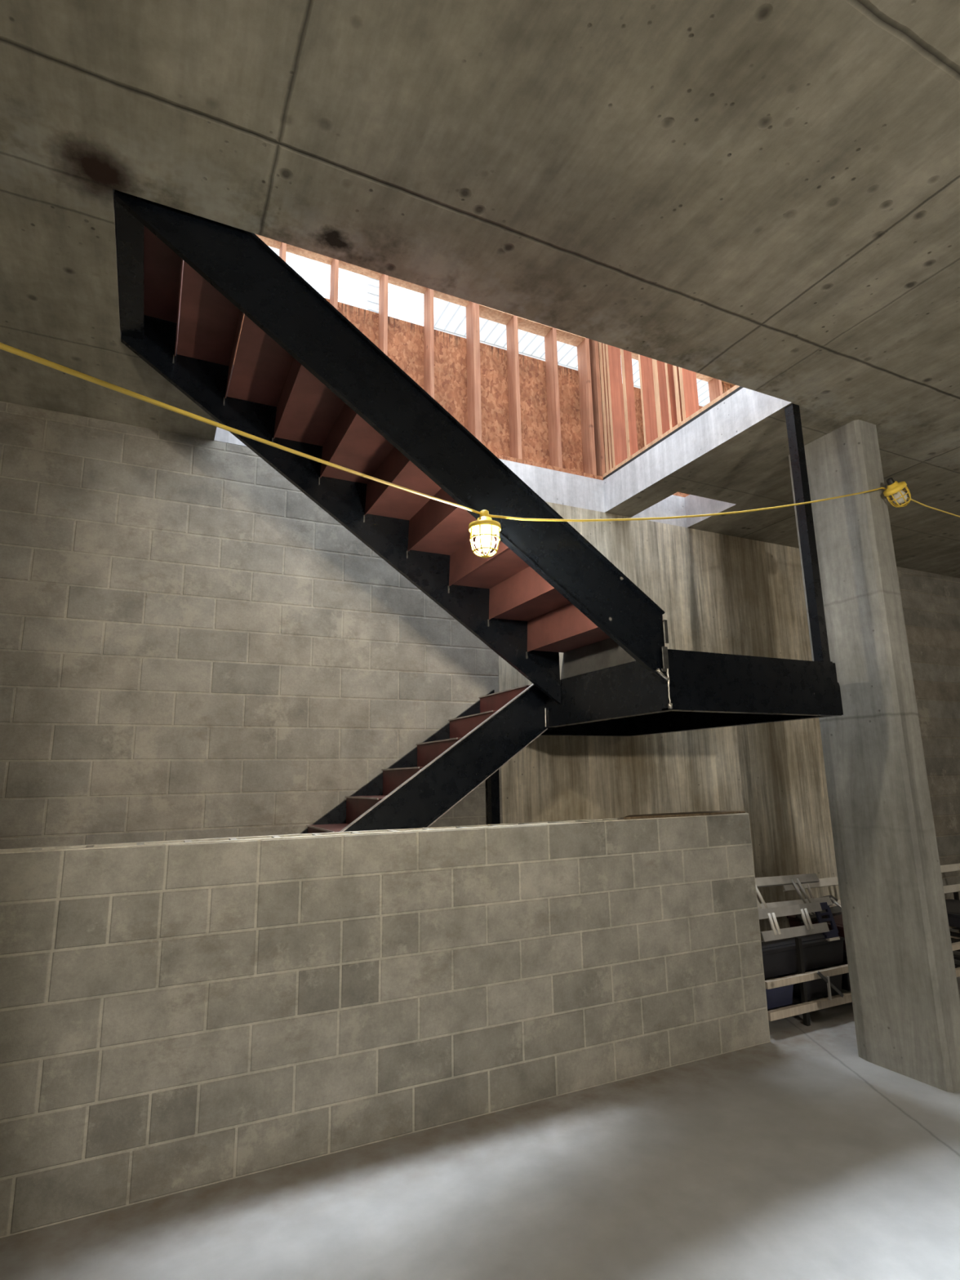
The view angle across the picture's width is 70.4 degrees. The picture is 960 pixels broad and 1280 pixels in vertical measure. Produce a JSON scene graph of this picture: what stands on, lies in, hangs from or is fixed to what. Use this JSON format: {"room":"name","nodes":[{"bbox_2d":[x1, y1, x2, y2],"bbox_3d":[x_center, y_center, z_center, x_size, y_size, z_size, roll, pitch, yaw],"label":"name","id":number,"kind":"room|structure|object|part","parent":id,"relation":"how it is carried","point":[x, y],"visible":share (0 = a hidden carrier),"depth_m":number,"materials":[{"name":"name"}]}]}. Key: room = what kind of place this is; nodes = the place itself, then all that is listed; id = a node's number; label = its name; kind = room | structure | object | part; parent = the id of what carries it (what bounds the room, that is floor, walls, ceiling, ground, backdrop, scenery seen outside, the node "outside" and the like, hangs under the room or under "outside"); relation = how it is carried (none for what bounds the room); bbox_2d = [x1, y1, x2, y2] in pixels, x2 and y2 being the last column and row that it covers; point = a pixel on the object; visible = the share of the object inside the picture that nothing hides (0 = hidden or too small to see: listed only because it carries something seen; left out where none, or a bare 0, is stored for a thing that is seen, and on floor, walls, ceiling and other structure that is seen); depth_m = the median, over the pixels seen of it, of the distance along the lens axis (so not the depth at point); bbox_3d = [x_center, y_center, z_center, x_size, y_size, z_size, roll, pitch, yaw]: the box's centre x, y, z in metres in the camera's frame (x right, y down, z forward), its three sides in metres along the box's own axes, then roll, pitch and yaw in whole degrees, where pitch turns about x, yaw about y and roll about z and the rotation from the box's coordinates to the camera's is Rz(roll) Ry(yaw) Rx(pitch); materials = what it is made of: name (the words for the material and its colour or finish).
{"room":"unfinished basement","nodes":[
{"label":"unfinished basement","id":0,"kind":"room"},
{"bbox_2d":[0,813,770,1238],"bbox_3d":[-2.528,1.555,2.518,9.637,1.422,0.195,5,-13,-25],"label":"wall","id":1,"kind":"structure","parent":0,"point":[176,1016],"depth_m":3.28,"materials":[{"name":"grey concrete"}]},
{"bbox_2d":[623,810,745,819],"bbox_3d":[1.328,1.156,4.511,1.034,0.014,0.175,5,-13,-25],"label":"board","id":2,"kind":"object","parent":1,"relation":"on","point":[713,812],"visible":1,"depth_m":4.45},
{"bbox_2d":[0,0,959,577],"bbox_3d":[2.289,-2.195,1.386,17.400,0.298,10.000,5,-13,-25],"label":"ceiling","id":3,"kind":"structure","parent":0,"point":[760,197],"depth_m":2.61,"materials":[{"name":"concrete"}]},
{"bbox_2d":[0,342,959,558],"bbox_3d":[2.163,-0.572,3.779,10.142,1.934,4.342,5,-13,-25],"label":"work light","id":4,"kind":"object","parent":3,"relation":"hanging from","point":[484,527],"depth_m":2.76,"materials":[{"name":"yellow plastic"}]},
{"bbox_3d":[2.163,-0.572,3.779,10.114,1.934,1.554,9,-15,-41],"label":"extension cord","id":5,"kind":"part","parent":4,"relation":"part of","materials":[{"name":"yellow rubber"}]},
{"bbox_2d":[480,509,488,516],"bbox_3d":[0.019,-0.507,2.834,0.040,0.066,0.040,5,-13,-25],"label":"socket","id":6,"kind":"object","parent":4,"relation":"attached to","point":[484,513],"depth_m":2.82,"materials":[{"name":"yellow plastic"}]},
{"bbox_3d":[0.021,-0.421,2.816,0.082,0.113,0.082,5,-13,-25],"label":"bulb","id":7,"kind":"part","parent":4,"relation":"part of","materials":[{"name":"white glass"}]},
{"bbox_2d":[886,477,894,484],"bbox_3d":[2.597,-0.987,4.297,0.067,0.071,0.040,5,-13,-25],"label":"socket","id":8,"kind":"object","parent":4,"relation":"attached to","point":[890,481],"depth_m":4.28,"materials":[{"name":"black rubber"}]},
{"bbox_3d":[2.641,-0.930,4.306,0.163,0.181,0.136,5,-13,-25],"label":"caged work light","id":9,"kind":"part","parent":4,"relation":"part of","materials":[{"name":"yellow plastic"}]},
{"bbox_3d":[2.654,-0.916,4.307,0.082,0.108,0.090,-7,-13,26],"label":"bulb","id":10,"kind":"part","parent":4,"relation":"part of","materials":[{"name":"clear glass"}]},
{"bbox_2d":[0,233,959,942],"bbox_3d":[0.222,-0.122,5.368,17.400,5.745,0.190,5,-13,-25],"label":"wall","id":11,"kind":"structure","parent":0,"point":[193,646],"depth_m":4.59,"materials":[{"name":"grey concrete"}]},
{"bbox_3d":[-0.109,-1.491,5.473,7.500,0.038,0.140,5,-13,-25],"label":"plate","id":12,"kind":"part","parent":11,"relation":"part of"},
{"bbox_2d":[0,950,959,1279],"bbox_3d":[2.364,1.893,0.554,17.400,0.200,10.000,5,-13,-25],"label":"floor","id":13,"kind":"structure","parent":0,"point":[796,1155],"depth_m":2.79,"materials":[{"name":"concrete"}]},
{"bbox_2d":[113,190,843,834],"bbox_3d":[-0.425,0.341,3.725,4.618,4.224,1.917,5,-13,-25],"label":"staircase","id":14,"kind":"structure","parent":13,"relation":"on","point":[303,378],"depth_m":3.56,"materials":[{"name":"black metal"}]},
{"bbox_3d":[-1.578,-1.774,3.105,0.102,0.285,0.922,5,-13,-25],"label":"header plate","id":15,"kind":"part","parent":14,"relation":"part of","materials":[{"name":"black metal"}]},
{"bbox_3d":[0.108,1.660,4.720,0.170,2.000,0.135,5,-13,-25],"label":"support post","id":16,"kind":"part","parent":14,"relation":"part of","materials":[{"name":"black metal"}]},
{"bbox_3d":[0.914,0.027,3.379,0.057,0.265,0.008,5,-13,-25],"label":"weld plate","id":17,"kind":"part","parent":14,"relation":"part of","materials":[{"name":"metal"}]},
{"bbox_3d":[1.957,-0.660,4.081,0.060,1.620,0.059,5,-13,-25],"label":"hanger rod","id":18,"kind":"part","parent":14,"relation":"part of","materials":[{"name":"black metal"}]},
{"bbox_3d":[2.053,0.335,3.888,0.018,0.186,0.010,5,-13,-25],"label":"plate","id":19,"kind":"part","parent":14,"relation":"part of","materials":[{"name":"black metal"}]},
{"bbox_2d":[764,891,959,1026],"bbox_3d":[3.352,2.513,5.592,3.600,0.560,0.792,5,-13,-25],"label":"shelf","id":20,"kind":"object","parent":13,"relation":"on","point":[802,1006],"visible":0.27,"depth_m":4.69,"materials":[{"name":"beige wood"}]},
{"bbox_2d":[765,976,795,1009],"bbox_3d":[1.904,2.458,4.863,0.280,0.151,0.600,5,-13,-25],"label":"storage tote","id":21,"kind":"object","parent":20,"relation":"on","point":[782,996],"visible":0.17,"depth_m":4.61,"materials":[{"name":"blue plastic"}]},
{"bbox_3d":[1.903,2.396,4.875,0.280,0.024,0.600,5,-13,-25],"label":"lid","id":22,"kind":"part","parent":21,"relation":"part of","materials":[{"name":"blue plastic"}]},
{"bbox_2d":[755,873,832,909],"bbox_3d":[2.252,1.895,5.093,1.015,0.268,0.139,6,-13,-29],"label":"ladder","id":23,"kind":"object","parent":20,"relation":"on","point":[798,879],"visible":0.66,"depth_m":5.15,"materials":[{"name":"metal"}]},
{"bbox_3d":[2.225,1.821,5.144,1.006,0.103,0.054,6,-13,-29],"label":"rail","id":24,"kind":"part","parent":23,"relation":"part of","materials":[{"name":"metal"}]},
{"bbox_3d":[2.279,1.968,5.042,1.006,0.103,0.054,6,-13,-29],"label":"rail","id":25,"kind":"part","parent":23,"relation":"part of","materials":[{"name":"metal"}]},
{"bbox_3d":[2.225,2.351,4.698,0.030,0.560,0.030,5,-13,-25],"label":"post","id":26,"kind":"part","parent":20,"relation":"part of","materials":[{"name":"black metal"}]},
{"bbox_2d":[761,933,844,977],"bbox_3d":[2.251,2.249,4.869,0.840,0.181,0.190,5,-13,-25],"label":"storage tote","id":27,"kind":"object","parent":20,"relation":"on","point":[779,956],"visible":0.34,"depth_m":4.81,"materials":[{"name":"grey plastic"}]},
{"bbox_2d":[758,902,839,942],"bbox_3d":[2.251,2.022,4.829,0.797,0.276,0.092,5,-13,-27],"label":"ladder","id":28,"kind":"object","parent":27,"relation":"on","point":[771,913],"visible":0.96,"depth_m":4.83,"materials":[{"name":"metal"}]},
{"bbox_3d":[2.184,1.921,4.830,0.664,0.074,0.043,5,-13,-26],"label":"rail","id":29,"kind":"part","parent":28,"relation":"part of","materials":[{"name":"metal"}]},
{"bbox_3d":[2.211,2.047,4.777,0.664,0.074,0.043,5,-13,-26],"label":"rail","id":30,"kind":"part","parent":28,"relation":"part of","materials":[{"name":"metal"}]},
{"bbox_3d":[2.528,2.047,4.976,0.168,0.236,0.079,5,-13,-25],"label":"frame","id":31,"kind":"part","parent":28,"relation":"part of","materials":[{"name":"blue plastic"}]},
{"bbox_3d":[2.250,2.172,4.884,0.840,0.024,0.190,5,-13,-25],"label":"lid","id":32,"kind":"part","parent":27,"relation":"part of","materials":[{"name":"grey plastic"}]},
{"bbox_2d":[777,968,843,999],"bbox_3d":[2.300,2.490,5.052,0.400,0.151,0.600,5,-13,-25],"label":"storage tote","id":33,"kind":"object","parent":20,"relation":"on","point":[815,988],"visible":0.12,"depth_m":4.79,"materials":[{"name":"grey plastic"}]},
{"bbox_3d":[2.299,2.428,5.064,0.400,0.024,0.600,5,-13,-25],"label":"lid","id":34,"kind":"part","parent":33,"relation":"part of","materials":[{"name":"grey plastic"}]},
{"bbox_2d":[786,914,846,950],"bbox_3d":[2.975,2.281,5.419,0.860,0.170,0.540,5,-13,-25],"label":"storage tote","id":35,"kind":"object","parent":20,"relation":"on","point":[793,922],"visible":0.13,"depth_m":5.29,"materials":[{"name":"black plastic"}]},
{"bbox_3d":[2.974,2.209,5.433,0.860,0.024,0.540,5,-13,-25],"label":"lid","id":36,"kind":"part","parent":35,"relation":"part of","materials":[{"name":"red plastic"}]},
{"bbox_2d":[795,894,841,923],"bbox_3d":[2.665,2.124,5.384,0.576,0.136,0.168,5,-13,-27],"label":"ladder","id":37,"kind":"object","parent":35,"relation":"on","point":[836,910],"visible":0.41,"depth_m":5.37,"materials":[{"name":"grey metal"}]},
{"bbox_3d":[2.687,2.144,5.334,0.573,0.076,0.068,5,-13,-27],"label":"rail","id":38,"kind":"part","parent":37,"relation":"part of","materials":[{"name":"grey metal"}]},
{"bbox_3d":[2.643,2.104,5.434,0.573,0.076,0.068,5,-13,-27],"label":"rail","id":39,"kind":"part","parent":37,"relation":"part of","materials":[{"name":"grey metal"}]},
{"bbox_2d":[831,951,850,991],"bbox_3d":[2.741,2.525,5.263,0.500,0.151,0.600,5,-13,-25],"label":"storage tote","id":40,"kind":"object","parent":20,"relation":"on","point":[846,985],"visible":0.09,"depth_m":4.93,"materials":[{"name":"grey plastic"}]},
{"bbox_3d":[2.740,2.462,5.275,0.500,0.024,0.600,5,-13,-25],"label":"lid","id":41,"kind":"part","parent":40,"relation":"part of","materials":[{"name":"grey plastic"}]},
{"bbox_3d":[3.509,2.412,5.280,3.600,0.043,0.036,5,-13,-25],"label":"rail","id":42,"kind":"part","parent":20,"relation":"part of","materials":[{"name":"beige wood"}]},
{"bbox_3d":[3.512,2.597,5.242,3.600,0.050,0.036,5,-13,-25],"label":"rail","id":43,"kind":"part","parent":20,"relation":"part of","materials":[{"name":"beige wood"}]},
{"bbox_2d":[782,863,959,907],"bbox_3d":[3.573,2.171,5.998,2.502,0.258,0.107,5,-13,-26],"label":"ladder","id":44,"kind":"object","parent":20,"relation":"on","point":[827,882],"visible":0.12,"depth_m":5.73,"materials":[{"name":"metal"}]},
{"bbox_3d":[3.558,2.093,6.041,2.501,0.088,0.047,5,-13,-26],"label":"rail","id":45,"kind":"part","parent":44,"relation":"part of","materials":[{"name":"metal"}]},
{"bbox_3d":[3.588,2.248,5.955,2.501,0.088,0.047,5,-13,-26],"label":"rail","id":46,"kind":"part","parent":44,"relation":"part of","materials":[{"name":"metal"}]},
{"bbox_2d":[945,898,959,927],"bbox_3d":[4.213,2.410,6.015,0.700,0.110,0.520,5,-13,-25],"label":"storage tote","id":47,"kind":"object","parent":20,"relation":"on","point":[953,906],"visible":0.41,"depth_m":5.79,"materials":[{"name":"grey plastic"}]},
{"bbox_3d":[4.212,2.368,6.024,0.700,0.024,0.520,5,-13,-25],"label":"lid","id":48,"kind":"part","parent":47,"relation":"part of","materials":[{"name":"grey plastic"}]},
{"bbox_3d":[4.640,2.691,6.587,0.030,0.560,0.030,5,-13,-25],"label":"post","id":49,"kind":"part","parent":20,"relation":"part of","materials":[{"name":"black metal"}]},
{"bbox_2d":[788,419,959,1092],"bbox_3d":[2.448,0.550,4.304,0.210,3.924,0.552,5,-13,-25],"label":"concrete pier","id":50,"kind":"object","parent":13,"relation":"on","point":[904,984],"visible":0.95,"depth_m":4.13,"materials":[{"name":"grey concrete"}]},
{"bbox_2d":[598,342,743,479],"bbox_3d":[1.905,-2.462,4.605,0.179,1.523,3.504,5,-13,-25],"label":"wall","id":51,"kind":"structure","parent":0,"point":[668,392],"depth_m":5.66,"materials":[{"name":"brown wood"}]},
{"bbox_3d":[1.919,-1.755,4.462,0.176,0.032,3.504,5,-13,-25],"label":"plate","id":52,"kind":"part","parent":51,"relation":"part of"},
{"label":"outside","id":53,"kind":"structure","parent":0,"visible":0},
{"bbox_2d":[267,245,710,406],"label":"windows","id":54,"kind":"structure","parent":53,"point":[354,289],"depth_m":8.98,"materials":[{"name":"white glass"}]},
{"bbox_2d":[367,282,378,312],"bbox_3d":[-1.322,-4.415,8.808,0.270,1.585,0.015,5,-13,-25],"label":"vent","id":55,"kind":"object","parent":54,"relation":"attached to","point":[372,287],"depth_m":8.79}
]}

